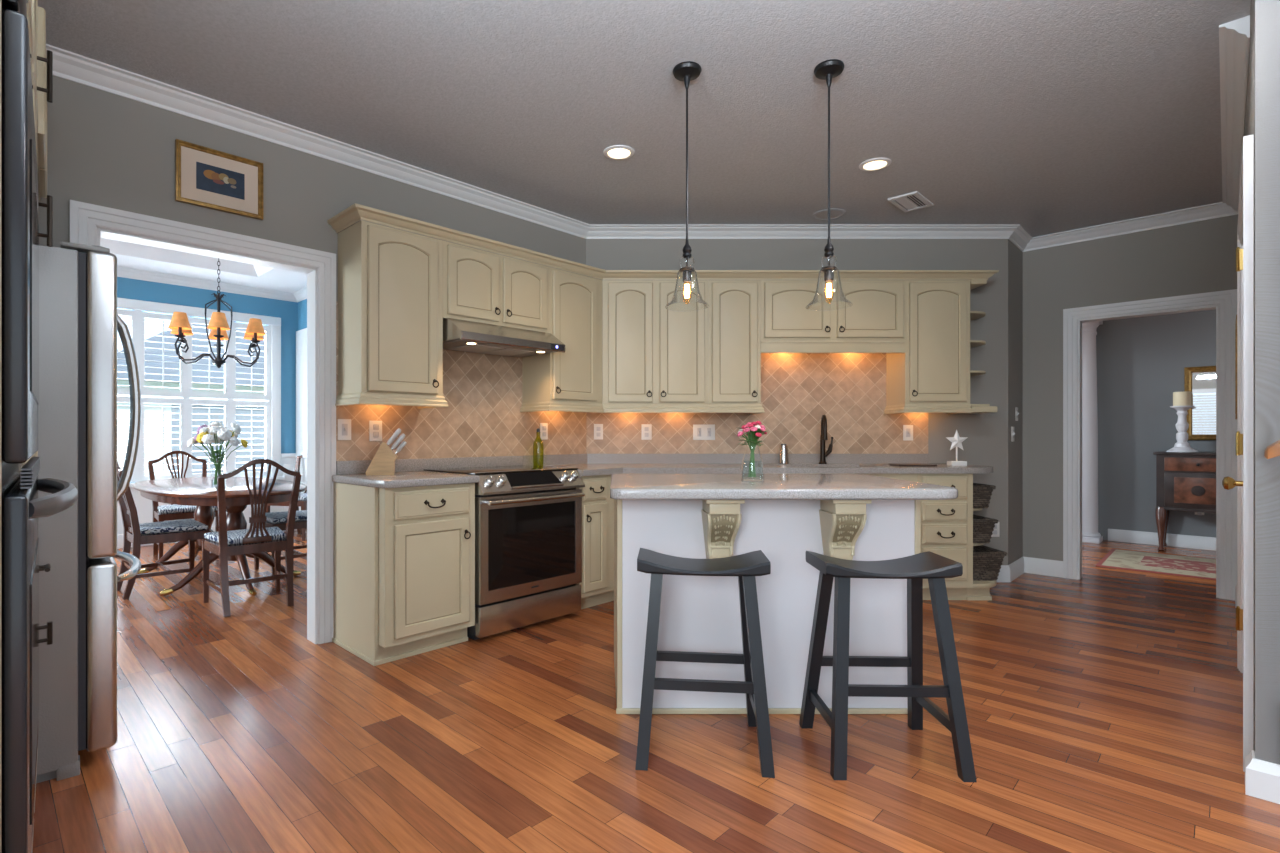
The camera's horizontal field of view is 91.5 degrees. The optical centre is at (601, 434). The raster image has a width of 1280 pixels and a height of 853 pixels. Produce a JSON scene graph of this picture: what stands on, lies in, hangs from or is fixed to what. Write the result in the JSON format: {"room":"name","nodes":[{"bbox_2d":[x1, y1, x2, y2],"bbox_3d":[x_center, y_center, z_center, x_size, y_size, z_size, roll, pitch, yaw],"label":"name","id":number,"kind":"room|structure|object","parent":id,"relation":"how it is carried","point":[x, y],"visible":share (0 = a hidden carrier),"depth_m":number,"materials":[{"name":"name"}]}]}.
{"room":"kitchen","nodes":[
{"label":"kitchen","id":0,"kind":"room"},
{"bbox_2d":[100,238,306,292],"bbox_3d":[-3.675,-1.810,4.587,4.380,0.240,4.500,0,0,-45],"label":"ceiling","id":1,"kind":"structure","parent":0,"point":[129,255],"depth_m":6.39,"materials":[{"name":"white paint"}]},
{"bbox_2d":[168,258,265,367],"bbox_3d":[-3.130,-1.238,5.080,0.667,1.386,0.746,0,0,-32],"label":"chandelier","id":2,"kind":"object","parent":1,"relation":"hanging from","point":[179,324],"visible":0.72,"depth_m":5.04,"materials":[{"name":"grey metal"}]},
{"bbox_2d":[117,277,297,548],"bbox_3d":[-5.190,-0.325,6.116,4.400,2.950,0.196,0,0,-45],"label":"wall","id":3,"kind":"structure","parent":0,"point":[127,288],"depth_m":7.16,"materials":[{"name":"blue paint"}]},
{"bbox_2d":[117,396,134,481],"bbox_3d":[-4.949,0.045,6.287,0.406,0.874,0.073,0,0,-45],"label":"plantation shutter","id":4,"kind":"object","parent":3,"relation":"attached to","point":[119,398],"visible":0.05,"depth_m":6.35,"materials":[{"name":"white paint"}]},
{"bbox_2d":[117,309,134,394],"bbox_3d":[-4.949,-0.845,6.287,0.406,0.874,0.073,0,0,-45],"label":"plantation shutter","id":5,"kind":"object","parent":3,"relation":"attached to","point":[123,312],"visible":0.1,"depth_m":6.36,"materials":[{"name":"white paint"}]},
{"bbox_2d":[142,397,182,480],"bbox_3d":[-4.650,0.045,6.586,0.406,0.874,0.073,0,0,-45],"label":"plantation shutter","id":6,"kind":"object","parent":3,"relation":"attached to","point":[144,399],"visible":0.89,"depth_m":6.56,"materials":[{"name":"white paint"}]},
{"bbox_2d":[142,311,182,396],"bbox_3d":[-4.650,-0.845,6.586,0.406,0.874,0.073,0,0,-45],"label":"plantation shutter","id":7,"kind":"object","parent":3,"relation":"attached to","point":[150,315],"visible":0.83,"depth_m":6.55,"materials":[{"name":"white paint"}]},
{"bbox_2d":[117,297,284,495],"bbox_3d":[-4.514,-0.380,6.749,1.950,2.020,0.215,0,0,-45],"label":"window","id":8,"kind":"structure","parent":3,"relation":"attached to","point":[274,323],"depth_m":6.97,"materials":[{"name":"white paint"}]},
{"bbox_2d":[190,399,227,477],"bbox_3d":[-4.351,0.045,6.885,0.406,0.874,0.073,0,0,-45],"label":"plantation shutter","id":9,"kind":"object","parent":3,"relation":"attached to","point":[192,401],"visible":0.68,"depth_m":6.86,"materials":[{"name":"white paint"}]},
{"bbox_2d":[190,317,227,398],"bbox_3d":[-4.351,-0.845,6.885,0.406,0.874,0.073,0,0,-45],"label":"plantation shutter","id":10,"kind":"object","parent":3,"relation":"attached to","point":[192,319],"visible":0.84,"depth_m":6.86,"materials":[{"name":"white paint"}]},
{"bbox_2d":[117,266,306,301],"bbox_3d":[-3.638,-1.647,5.988,5.957,0.085,3.086,0,0,0],"label":"trim","id":11,"kind":"structure","parent":3,"relation":"attached to","point":[300,295],"depth_m":6.84,"materials":[{"name":"white paint"}]},
{"bbox_2d":[234,400,267,476],"bbox_3d":[-4.053,0.045,7.184,0.406,0.874,0.073,0,0,-45],"label":"plantation shutter","id":12,"kind":"object","parent":3,"relation":"attached to","point":[236,403],"visible":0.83,"depth_m":7.17,"materials":[{"name":"white paint"}]},
{"bbox_2d":[234,322,267,399],"bbox_3d":[-4.053,-0.845,7.184,0.406,0.874,0.073,0,0,-45],"label":"plantation shutter","id":13,"kind":"object","parent":3,"relation":"attached to","point":[236,324],"visible":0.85,"depth_m":7.16,"materials":[{"name":"white paint"}]},
{"bbox_2d":[298,299,306,330],"bbox_3d":[-2.167,-0.325,6.095,0.116,2.950,4.380,0,0,-45],"label":"wall","id":14,"kind":"structure","parent":0,"point":[302,305],"depth_m":7.42,"materials":[{"name":"blue paint"}]},
{"bbox_2d":[296,328,306,529],"bbox_3d":[-2.185,-0.050,6.006,0.034,2.400,4.280,0,0,-45],"label":"trim","id":15,"kind":"structure","parent":14,"relation":"attached to","point":[301,335],"depth_m":7.36,"materials":[{"name":"white paint"}]},
{"bbox_2d":[38,75,585,471],"bbox_3d":[-1.773,-0.235,3.301,4.650,2.770,0.130,0,0,-45],"label":"wall","id":16,"kind":"structure","parent":0,"point":[106,149],"depth_m":3.44,"materials":[{"name":"grey paint"}]},
{"bbox_2d":[37,6,46,200],"bbox_3d":[-2.337,-1.200,2.107,0.679,0.440,0.760,0,0,-41],"label":"upper cabinet","id":17,"kind":"object","parent":16,"relation":"attached to","point":[42,66],"visible":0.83,"depth_m":2.06,"materials":[{"name":"beige paint"}]},
{"bbox_2d":[69,200,335,643],"bbox_3d":[-1.895,0.069,3.083,0.024,2.162,1.134,0,0,45],"label":"trim","id":18,"kind":"structure","parent":16,"relation":"attached to","point":[84,218],"depth_m":3.42,"materials":[{"name":"white paint"}]},
{"bbox_2d":[97,227,317,643],"bbox_3d":[-1.946,0.114,3.134,0.954,2.072,0.122,0,0,-45],"label":"trim","id":19,"kind":"structure","parent":16,"relation":"attached to","point":[312,272],"depth_m":3.43,"materials":[{"name":"white paint"}]},
{"bbox_2d":[175,139,262,219],"bbox_3d":[-1.889,-1.258,3.084,0.378,0.288,0.026,0,0,-45],"label":"framed picture","id":20,"kind":"object","parent":16,"relation":"attached to","point":[206,177],"visible":1,"depth_m":3.07,"materials":[{"name":"gold metal"}]},
{"bbox_2d":[196,162,244,199],"bbox_3d":[-1.890,-1.259,3.085,0.001,0.130,0.210,0,0,45],"label":"print","id":21,"kind":"object","parent":20,"relation":"attached to","point":[213,179],"depth_m":3.08},
{"bbox_2d":[338,419,350,439],"bbox_3d":[-1.454,-0.030,3.516,0.077,0.119,0.016,0,0,-45],"label":"wall switch","id":22,"kind":"object","parent":16,"relation":"attached to","point":[344,425],"visible":1,"depth_m":3.52,"materials":[{"name":"white plastic"}]},
{"bbox_2d":[369,421,381,440],"bbox_3d":[-1.327,-0.024,3.649,0.008,0.120,0.079,0,0,45],"label":"wall outlet","id":23,"kind":"object","parent":16,"relation":"attached to","point":[375,427],"visible":1,"depth_m":3.64,"materials":[{"name":"white plastic"}]},
{"bbox_2d":[335,220,448,408],"bbox_3d":[-1.194,-0.649,3.551,0.531,0.972,0.352,0,0,-45],"label":"upper cabinet","id":24,"kind":"object","parent":16,"relation":"attached to","point":[390,280],"visible":1,"depth_m":3.41,"materials":[{"name":"beige paint"}]},
{"bbox_2d":[327,203,998,279],"bbox_3d":[0.637,-1.165,4.277,4.624,0.057,0.912,0,0,-17],"label":"crown molding","id":25,"kind":"structure","parent":24,"relation":"attached to","point":[355,212],"depth_m":4.50,"materials":[{"name":"beige paint"}]},
{"bbox_2d":[443,241,549,332],"bbox_3d":[-0.734,-0.910,4.010,0.814,0.450,0.352,0,0,-45],"label":"upper cabinet","id":26,"kind":"object","parent":16,"relation":"attached to","point":[480,286],"visible":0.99,"depth_m":3.86,"materials":[{"name":"beige paint"}]},
{"bbox_2d":[443,318,564,357],"bbox_3d":[-0.683,-0.609,3.960,0.785,0.149,0.474,0,0,-45],"label":"range hood","id":27,"kind":"object","parent":26,"relation":"attached to","point":[458,335],"visible":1,"depth_m":3.81,"materials":[{"name":"silver metal"}]},
{"bbox_2d":[520,267,603,412],"bbox_3d":[-0.233,-0.649,4.512,0.651,0.972,0.352,0,0,-45],"label":"upper cabinet","id":28,"kind":"object","parent":16,"relation":"attached to","point":[571,380],"visible":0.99,"depth_m":4.34,"materials":[{"name":"beige paint"}]},
{"bbox_2d":[46,15,1249,251],"bbox_3d":[0.738,-1.577,3.592,7.490,0.085,2.709,0,0,-5],"label":"trim","id":29,"kind":"structure","parent":16,"relation":"attached to","point":[1234,36],"depth_m":3.82,"materials":[{"name":"white paint"}]},
{"bbox_2d":[38,0,1250,236],"bbox_3d":[0.630,-1.670,1.140,7.940,0.100,8.280,0,0,0],"label":"ceiling","id":30,"kind":"structure","parent":0,"point":[1045,117],"depth_m":2.91,"materials":[{"name":"white paint"}]},
{"bbox_2d":[603,145,634,159],"bbox_3d":[0.097,-1.615,3.561,0.180,0.009,0.180,0,0,0],"label":"recessed light","id":31,"kind":"object","parent":30,"relation":"in","point":[616,152],"visible":1,"depth_m":3.55,"materials":[{"name":"white paint"}]},
{"bbox_2d":[665,61,708,310],"bbox_3d":[0.377,-1.093,2.758,0.198,1.053,0.198,0,0,0],"label":"pendant lamp","id":32,"kind":"object","parent":30,"relation":"hanging from","point":[687,71],"visible":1,"depth_m":2.75,"materials":[{"name":"black metal"}]},
{"bbox_2d":[679,258,693,282],"bbox_3d":[0.377,-0.734,2.758,0.068,0.112,0.067,0,0,0],"label":"socket","id":33,"kind":"object","parent":32,"relation":"attached to","point":[687,271],"depth_m":2.74,"materials":[{"name":"silver metal"}]},
{"bbox_2d":[805,59,852,310],"bbox_3d":[1.001,-1.093,2.743,0.198,1.053,0.198,0,0,0],"label":"pendant lamp","id":34,"kind":"object","parent":30,"relation":"hanging from","point":[826,70],"visible":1,"depth_m":2.73,"materials":[{"name":"black metal"}]},
{"bbox_2d":[821,257,836,281],"bbox_3d":[1.001,-0.734,2.743,0.068,0.112,0.067,0,0,0],"label":"socket","id":35,"kind":"object","parent":34,"relation":"attached to","point":[829,270],"depth_m":2.73,"materials":[{"name":"silver metal"}]},
{"bbox_2d":[812,208,845,219],"bbox_3d":[1.664,-1.615,4.559,0.234,0.009,0.234,0,0,0],"label":"ceiling speaker","id":36,"kind":"object","parent":30,"relation":"attached to","point":[835,213],"visible":0.9,"depth_m":4.54,"materials":[{"name":"silver metal"}]},
{"bbox_2d":[816,211,841,218],"bbox_3d":[1.664,-1.612,4.559,0.182,0.004,0.182,0,0,0],"label":"speaker grille","id":37,"kind":"object","parent":36,"relation":"attached to","point":[820,214],"depth_m":4.55,"materials":[{"name":"silver metal"}]},
{"bbox_2d":[859,157,891,170],"bbox_3d":[1.632,-1.615,3.718,0.180,0.009,0.180,0,0,0],"label":"recessed light","id":38,"kind":"object","parent":30,"relation":"in","point":[874,164],"visible":1,"depth_m":3.71,"materials":[{"name":"white paint"}]},
{"bbox_2d":[888,191,933,211],"bbox_3d":[2.140,-1.613,4.310,0.330,0.011,0.190,0,0,-45],"label":"ceiling vent","id":39,"kind":"object","parent":30,"relation":"in","point":[911,201],"visible":1,"depth_m":4.30,"materials":[{"name":"white metal"}]},
{"bbox_2d":[32,530,1279,852],"bbox_3d":[1.250,1.180,2.600,18.500,0.060,14.000,0,0,0],"label":"floor","id":40,"kind":"structure","parent":0,"point":[1104,708],"depth_m":2.30,"materials":[{"name":"brown wood"}]},
{"bbox_2d":[0,0,33,852],"bbox_3d":[-1.444,-0.200,1.079,0.661,2.700,0.957,0,0,-41],"label":"tall cabinet","id":41,"kind":"object","parent":40,"relation":"on","point":[30,2],"visible":0.07,"depth_m":0.95,"materials":[{"name":"beige paint"}]},
{"bbox_2d":[1,0,76,852],"bbox_3d":[-1.399,-0.060,1.117,0.699,1.730,0.855,0,0,-41],"label":"wall oven","id":42,"kind":"object","parent":41,"relation":"in","point":[21,507],"visible":1,"depth_m":0.97,"materials":[{"name":"grey metal"}]},
{"bbox_2d":[23,0,52,810],"bbox_3d":[-1.904,-0.200,1.629,0.697,2.700,0.470,0,0,-41],"label":"tall cabinet","id":43,"kind":"object","parent":40,"relation":"on","point":[49,60],"visible":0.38,"depth_m":1.97,"materials":[{"name":"beige paint"}]},
{"bbox_2d":[36,241,140,782],"bbox_3d":[-2.185,0.247,2.237,0.845,1.806,0.755,0,0,-41],"label":"refrigerator","id":44,"kind":"object","parent":40,"relation":"on","point":[79,320],"visible":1,"depth_m":2.11,"materials":[{"name":"grey metal"}]},
{"bbox_2d":[117,461,209,599],"bbox_3d":[-3.320,0.655,4.640,0.492,1.000,0.576,0,0,45],"label":"dining chair","id":45,"kind":"object","parent":40,"relation":"on","point":[135,533],"visible":0.67,"depth_m":4.55,"materials":[{"name":"brown wood"}]},
{"bbox_2d":[148,451,217,558],"bbox_3d":[-4.008,0.655,5.958,0.492,1.000,0.576,0,0,-45],"label":"dining chair","id":46,"kind":"object","parent":40,"relation":"on","point":[161,513],"visible":0.59,"depth_m":5.91,"materials":[{"name":"brown wood"}]},
{"bbox_2d":[132,477,306,595],"bbox_3d":[-3.130,0.775,5.080,2.168,0.750,1.068,0,0,45],"label":"dining table","id":47,"kind":"object","parent":40,"relation":"on","point":[198,492],"visible":0.62,"depth_m":4.69,"materials":[{"name":"brown wood"}]},
{"bbox_2d":[208,461,227,486],"bbox_3d":[-2.980,0.301,4.830,0.132,0.196,0.132,0,0,0],"label":"glass vase","id":48,"kind":"object","parent":47,"relation":"on","point":[212,485],"visible":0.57,"depth_m":4.80,"materials":[{"name":"glass"}]},
{"bbox_2d":[187,421,247,484],"bbox_3d":[-2.967,0.140,4.824,0.396,0.491,0.427,0,0,-21],"label":"flower bouquet","id":49,"kind":"object","parent":48,"relation":"in","point":[217,433],"visible":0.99,"depth_m":4.79,"materials":[{"name":"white plant"}]},
{"bbox_2d":[202,459,300,616],"bbox_3d":[-2.375,0.655,4.219,0.492,1.000,0.576,0,0,-41],"label":"dining chair","id":50,"kind":"object","parent":40,"relation":"on","point":[223,543],"visible":1,"depth_m":4.09,"materials":[{"name":"brown wood"}]},
{"bbox_2d":[254,503,306,574],"bbox_3d":[-2.608,0.655,5.352,0.492,1.000,0.576,0,0,45],"label":"dining chair","id":51,"kind":"object","parent":40,"relation":"on","point":[274,519],"visible":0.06,"depth_m":5.15,"materials":[{"name":"brown wood"}]},
{"bbox_2d":[266,455,306,540],"bbox_3d":[-3.408,0.655,7.061,0.492,1.000,0.576,0,0,11],"label":"dining chair","id":52,"kind":"object","parent":40,"relation":"on","point":[302,500],"visible":0.15,"depth_m":6.79,"materials":[{"name":"brown wood"}]},
{"bbox_2d":[332,482,474,665],"bbox_3d":[-1.093,0.707,3.436,0.546,0.886,0.655,0,0,-45],"label":"base cabinet","id":53,"kind":"object","parent":40,"relation":"on","point":[404,558],"visible":1,"depth_m":3.22,"materials":[{"name":"beige paint"}]},
{"bbox_2d":[332,456,522,487],"bbox_3d":[-0.819,0.204,3.717,0.642,0.116,1.332,0,0,45],"label":"countertop","id":54,"kind":"structure","parent":53,"relation":"on","point":[408,472],"depth_m":3.51,"materials":[{"name":"grey stone"}]},
{"bbox_2d":[365,442,397,474],"bbox_3d":[-1.235,0.130,3.493,0.167,0.185,0.100,0,0,-15],"label":"knife block","id":55,"kind":"object","parent":54,"relation":"on","point":[383,462],"visible":1,"depth_m":3.45,"materials":[{"name":"brown wood"}]},
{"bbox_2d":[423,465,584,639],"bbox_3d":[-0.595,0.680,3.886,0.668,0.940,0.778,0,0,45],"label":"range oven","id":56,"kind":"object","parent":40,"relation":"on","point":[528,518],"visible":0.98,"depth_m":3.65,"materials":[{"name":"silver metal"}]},
{"bbox_2d":[423,465,577,474],"bbox_3d":[-0.629,0.216,3.920,0.778,0.009,0.570,0,0,-45],"label":"cooktop","id":57,"kind":"object","parent":56,"relation":"in","point":[514,469],"depth_m":3.82,"materials":[{"name":"black glass"}]},
{"bbox_2d":[576,474,613,608],"bbox_3d":[-0.119,0.707,4.410,0.631,0.886,0.655,0,0,-45],"label":"base cabinet","id":58,"kind":"object","parent":40,"relation":"on","point":[597,584],"visible":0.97,"depth_m":4.08,"materials":[{"name":"beige paint"}]},
{"bbox_2d":[523,454,992,475],"bbox_3d":[1.097,0.204,4.414,3.345,0.116,0.906,0,0,0],"label":"countertop","id":59,"kind":"structure","parent":58,"relation":"on","point":[587,464],"depth_m":4.68,"materials":[{"name":"grey stone"}]},
{"bbox_2d":[533,428,543,465],"bbox_3d":[-0.447,0.087,4.364,0.074,0.267,0.074,0,0,45],"label":"glass bottle","id":60,"kind":"object","parent":59,"relation":"on","point":[538,447],"visible":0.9,"depth_m":4.34,"materials":[{"name":"green glass"}]},
{"bbox_2d":[778,444,788,463],"bbox_3d":[1.395,0.145,4.778,0.077,0.154,0.077,0,0,0],"label":"soap dispenser","id":61,"kind":"object","parent":59,"relation":"on","point":[783,449],"visible":1,"depth_m":4.75,"materials":[{"name":"silver metal"}]},
{"bbox_2d":[819,414,833,463],"bbox_3d":[1.681,0.033,4.720,0.104,0.378,0.210,0,0,33],"label":"faucet","id":62,"kind":"object","parent":59,"relation":"on","point":[823,436],"visible":1,"depth_m":4.77,"materials":[{"name":"brown metal"}]},
{"bbox_2d":[946,430,967,465],"bbox_3d":[2.578,0.090,4.520,0.164,0.264,0.070,0,0,0],"label":"star ornament","id":63,"kind":"object","parent":59,"relation":"on","point":[956,441],"visible":1,"depth_m":4.51,"materials":[{"name":"white ceramic"}]},
{"bbox_2d":[635,548,774,777],"bbox_3d":[0.369,0.796,2.310,0.468,0.707,0.402,0,0,6],"label":"bar stool","id":64,"kind":"object","parent":40,"relation":"on","point":[746,566],"visible":1,"depth_m":2.19,"materials":[{"name":"black paint"}]},
{"bbox_2d":[614,499,919,713],"bbox_3d":[0.689,0.698,2.811,1.261,0.904,0.845,0,0,0],"label":"kitchen island","id":65,"kind":"object","parent":40,"relation":"on","point":[698,613],"visible":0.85,"depth_m":2.57,"materials":[{"name":"white paint"}]},
{"bbox_2d":[610,474,957,499],"bbox_3d":[0.709,0.226,2.837,1.353,0.040,0.967,0,0,0],"label":"island countertop","id":66,"kind":"structure","parent":65,"relation":"on","point":[623,486],"depth_m":2.40,"materials":[{"name":"white stone"}]},
{"bbox_2d":[741,442,763,480],"bbox_3d":[0.682,0.118,2.820,0.104,0.176,0.104,0,0,0],"label":"glass vase","id":67,"kind":"object","parent":66,"relation":"on","point":[742,466],"visible":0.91,"depth_m":2.81,"materials":[{"name":"glass"}]},
{"bbox_2d":[737,421,766,476],"bbox_3d":[0.678,0.064,2.822,0.146,0.253,0.146,0,0,0],"label":"flower bouquet","id":68,"kind":"object","parent":67,"relation":"in","point":[756,429],"visible":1,"depth_m":2.81,"materials":[{"name":"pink plant"}]},
{"bbox_2d":[799,551,976,781],"bbox_3d":[1.012,0.796,2.266,0.468,0.707,0.402,0,0,2],"label":"bar stool","id":69,"kind":"object","parent":40,"relation":"on","point":[931,566],"visible":1,"depth_m":2.16,"materials":[{"name":"black paint"}]},
{"bbox_2d":[866,474,916,481],"bbox_3d":[1.683,0.707,4.543,0.955,0.886,0.651,0,0,0],"label":"base cabinet","id":70,"kind":"object","parent":40,"relation":"on","point":[909,477],"visible":0.02,"depth_m":4.26,"materials":[{"name":"beige paint"}]},
{"bbox_2d":[917,474,972,599],"bbox_3d":[2.350,0.707,4.540,0.379,0.886,0.655,0,0,0],"label":"base cabinet","id":71,"kind":"object","parent":40,"relation":"on","point":[946,526],"visible":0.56,"depth_m":4.24,"materials":[{"name":"beige paint"}]},
{"bbox_2d":[966,508,996,599],"bbox_3d":[2.696,0.834,4.564,0.310,0.632,0.608,0,0,0],"label":"shelf unit","id":72,"kind":"object","parent":40,"relation":"on","point":[980,590],"visible":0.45,"depth_m":4.33,"materials":[{"name":"beige paint"}]},
{"bbox_2d":[973,483,995,507],"bbox_3d":[2.645,0.434,4.500,0.211,0.163,0.316,0,0,0],"label":"wicker basket","id":73,"kind":"object","parent":72,"relation":"on","point":[982,493],"visible":0.41,"depth_m":4.36,"materials":[{"name":"brown wicker"}]},
{"bbox_2d":[973,514,997,542],"bbox_3d":[2.650,0.675,4.500,0.221,0.173,0.336,0,0,0],"label":"wicker basket","id":74,"kind":"object","parent":72,"relation":"on","point":[983,527],"visible":0.34,"depth_m":4.36,"materials":[{"name":"brown wicker"}]},
{"bbox_2d":[973,545,1006,580],"bbox_3d":[2.675,0.916,4.500,0.271,0.208,0.377,0,0,0],"label":"wicker basket","id":75,"kind":"object","parent":72,"relation":"on","point":[987,561],"visible":0.5,"depth_m":4.34,"materials":[{"name":"brown wicker"}]},
{"bbox_2d":[1096,549,1215,579],"bbox_3d":[5.531,1.144,5.029,1.120,0.011,2.300,0,0,-45],"label":"area rug","id":76,"kind":"object","parent":40,"relation":"on","point":[1168,564],"visible":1,"depth_m":5.51,"materials":[{"name":"beige fabric"}]},
{"bbox_2d":[1153,451,1215,550],"bbox_3d":[6.081,0.662,5.869,1.300,0.985,0.454,0,0,45],"label":"sideboard","id":77,"kind":"object","parent":40,"relation":"on","point":[1185,481],"visible":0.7,"depth_m":6.03,"materials":[{"name":"brown wood"}]},
{"bbox_2d":[1166,406,1197,451],"bbox_3d":[5.786,-0.061,6.203,0.240,0.460,0.240,0,0,0],"label":"candle holder","id":78,"kind":"object","parent":77,"relation":"on","point":[1182,445],"visible":0.98,"depth_m":6.17,"materials":[{"name":"white ceramic"}]},
{"bbox_2d":[1173,391,1191,405],"bbox_3d":[5.786,-0.366,6.203,0.136,0.148,0.135,0,0,0],"label":"pillar candle","id":79,"kind":"object","parent":78,"relation":"on","point":[1182,398],"visible":0.98,"depth_m":6.15,"materials":[{"name":"beige wax"}]},
{"bbox_2d":[586,239,1022,564],"bbox_3d":[1.680,-0.235,5.085,3.700,2.770,0.449,0,0,0],"label":"wall","id":80,"kind":"structure","parent":0,"point":[988,442],"depth_m":4.87,"materials":[{"name":"grey paint"}]},
{"bbox_2d":[602,280,708,412],"bbox_3d":[0.329,-0.649,4.693,0.900,0.972,0.351,0,0,0],"label":"upper cabinet","id":81,"kind":"object","parent":80,"relation":"attached to","point":[655,357],"visible":0.98,"depth_m":4.54,"materials":[{"name":"beige paint"}]},
{"bbox_2d":[693,425,714,439],"bbox_3d":[0.796,-0.021,4.852,0.171,0.121,0.016,0,0,0],"label":"wall switch","id":82,"kind":"object","parent":80,"relation":"attached to","point":[700,432],"visible":1,"depth_m":4.86,"materials":[{"name":"white plastic"}]},
{"bbox_2d":[708,280,764,413],"bbox_3d":[0.984,-0.649,4.693,0.407,0.972,0.351,0,0,0],"label":"upper cabinet","id":83,"kind":"object","parent":80,"relation":"attached to","point":[734,310],"visible":0.99,"depth_m":4.54,"materials":[{"name":"beige paint"}]},
{"bbox_2d":[761,280,905,352],"bbox_3d":[1.693,-0.869,4.693,1.058,0.532,0.351,0,0,0],"label":"upper cabinet","id":84,"kind":"object","parent":80,"relation":"attached to","point":[875,321],"visible":0.98,"depth_m":4.54,"materials":[{"name":"beige paint"}]},
{"bbox_2d":[884,280,971,413],"bbox_3d":[2.450,-0.649,4.693,0.501,0.972,0.351,0,0,0],"label":"upper cabinet","id":85,"kind":"object","parent":80,"relation":"attached to","point":[932,375],"visible":1,"depth_m":4.54,"materials":[{"name":"beige paint"}]},
{"bbox_2d":[947,280,996,413],"bbox_3d":[2.801,-0.650,4.704,0.200,0.970,0.328,0,0,0],"label":"shelf unit","id":86,"kind":"object","parent":80,"relation":"attached to","point":[976,408],"visible":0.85,"depth_m":4.57,"materials":[{"name":"beige paint"}]},
{"bbox_2d":[996,557,1062,581],"bbox_3d":[3.208,1.085,4.993,1.016,0.130,0.255,0,0,-16],"label":"baseboard","id":87,"kind":"structure","parent":80,"relation":"attached to","point":[1008,573],"depth_m":5.07,"materials":[{"name":"white paint"}]},
{"bbox_2d":[1023,214,1237,560],"bbox_3d":[4.043,-0.235,4.792,1.330,2.770,0.120,0,0,45],"label":"wall","id":88,"kind":"structure","parent":0,"point":[1197,257],"depth_m":5.03,"materials":[{"name":"grey paint"}]},
{"bbox_2d":[1063,289,1236,600],"bbox_3d":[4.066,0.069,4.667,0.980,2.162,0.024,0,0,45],"label":"trim","id":89,"kind":"structure","parent":88,"relation":"attached to","point":[1226,300],"depth_m":4.50,"materials":[{"name":"white paint"}]},
{"bbox_2d":[1096,309,1215,539],"bbox_3d":[5.948,-0.225,6.436,6.700,2.750,0.122,0,0,45],"label":"wall","id":90,"kind":"structure","parent":0,"point":[1141,361],"depth_m":6.59,"materials":[{"name":"grey paint"}]},
{"bbox_2d":[1082,321,1102,543],"bbox_3d":[5.248,-0.060,6.754,0.270,2.420,0.270,0,0,45],"label":"trim","id":91,"kind":"structure","parent":90,"relation":"attached to","point":[1090,534],"depth_m":6.66,"materials":[{"name":"white paint"}]},
{"bbox_2d":[1108,529,1215,550],"bbox_3d":[6.889,1.085,5.397,3.900,0.130,0.018,0,0,45],"label":"baseboard","id":92,"kind":"structure","parent":90,"relation":"attached to","point":[1151,538],"depth_m":6.43,"materials":[{"name":"white paint"}]},
{"bbox_2d":[1184,366,1215,439],"bbox_3d":[6.169,-0.318,6.105,0.660,0.740,0.033,0,0,45],"label":"wall mirror","id":93,"kind":"object","parent":90,"relation":"attached to","point":[1201,381],"visible":0.25,"depth_m":6.25,"materials":[{"name":"gold metal"}]},
{"bbox_2d":[1192,372,1215,433],"bbox_3d":[6.177,-0.318,6.113,0.008,0.640,0.560,0,0,-45],"label":"mirror glass","id":94,"kind":"object","parent":93,"relation":"attached to","point":[1203,383],"depth_m":6.24,"materials":[{"name":"white mirror"}]},
{"bbox_2d":[1243,0,1279,764],"bbox_3d":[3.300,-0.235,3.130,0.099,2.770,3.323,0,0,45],"label":"wall","id":95,"kind":"structure","parent":0,"point":[1249,120],"depth_m":1.98,"materials":[{"name":"grey paint"}]},
{"bbox_2d":[1222,247,1242,630],"bbox_3d":[2.680,0.112,2.602,0.121,2.053,1.150,0,0,45],"label":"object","id":96,"kind":"structure","parent":95,"relation":"in","point":[1228,483],"depth_m":2.65,"materials":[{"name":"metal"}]},
{"bbox_2d":[1235,315,1236,419],"bbox_3d":[3.566,-0.370,3.484,0.022,0.560,0.400,0,0,45],"label":"framed picture","id":97,"kind":"object","parent":95,"relation":"attached to","point":[1236,315],"visible":0.38,"depth_m":3.35,"materials":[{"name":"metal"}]},
{"bbox_2d":[1237,135,1252,771],"bbox_3d":[2.683,0.065,2.599,1.360,2.170,0.024,0,0,-45],"label":"trim","id":98,"kind":"structure","parent":95,"relation":"attached to","point":[1245,213],"depth_m":2.12,"materials":[{"name":"white paint"}]},
{"bbox_2d":[1245,750,1279,803],"bbox_3d":[3.304,1.093,0.810,0.093,0.115,3.430,0,0,-45],"label":"baseboard","id":99,"kind":"structure","parent":95,"relation":"attached to","point":[1262,778],"depth_m":1.97,"materials":[{"name":"white paint"}]},
{"bbox_2d":[1264,440,1279,458],"bbox_3d":[2.378,-0.252,1.629,0.882,0.652,0.106,0,0,45],"label":"stair handrail","id":100,"kind":"object","parent":95,"relation":"attached to","point":[1273,450],"visible":1,"depth_m":1.90,"materials":[{"name":"brown wood"}]},
{"label":"outside","id":101,"kind":"structure","parent":0,"visible":0},
{"bbox_3d":[-23.000,1.600,27.745,80.000,0.100,55.300,0,0,-45],"label":"lawn","id":102,"kind":"structure","parent":101,"visible":0},
{"bbox_2d":[117,323,264,474],"bbox_3d":[-14.161,-1.250,15.088,13.800,5.600,8.500,0,0,-45],"label":"neighbor house","id":103,"kind":"structure","parent":102,"relation":"on","point":[239,370],"depth_m":15.43,"materials":[{"name":"white"}]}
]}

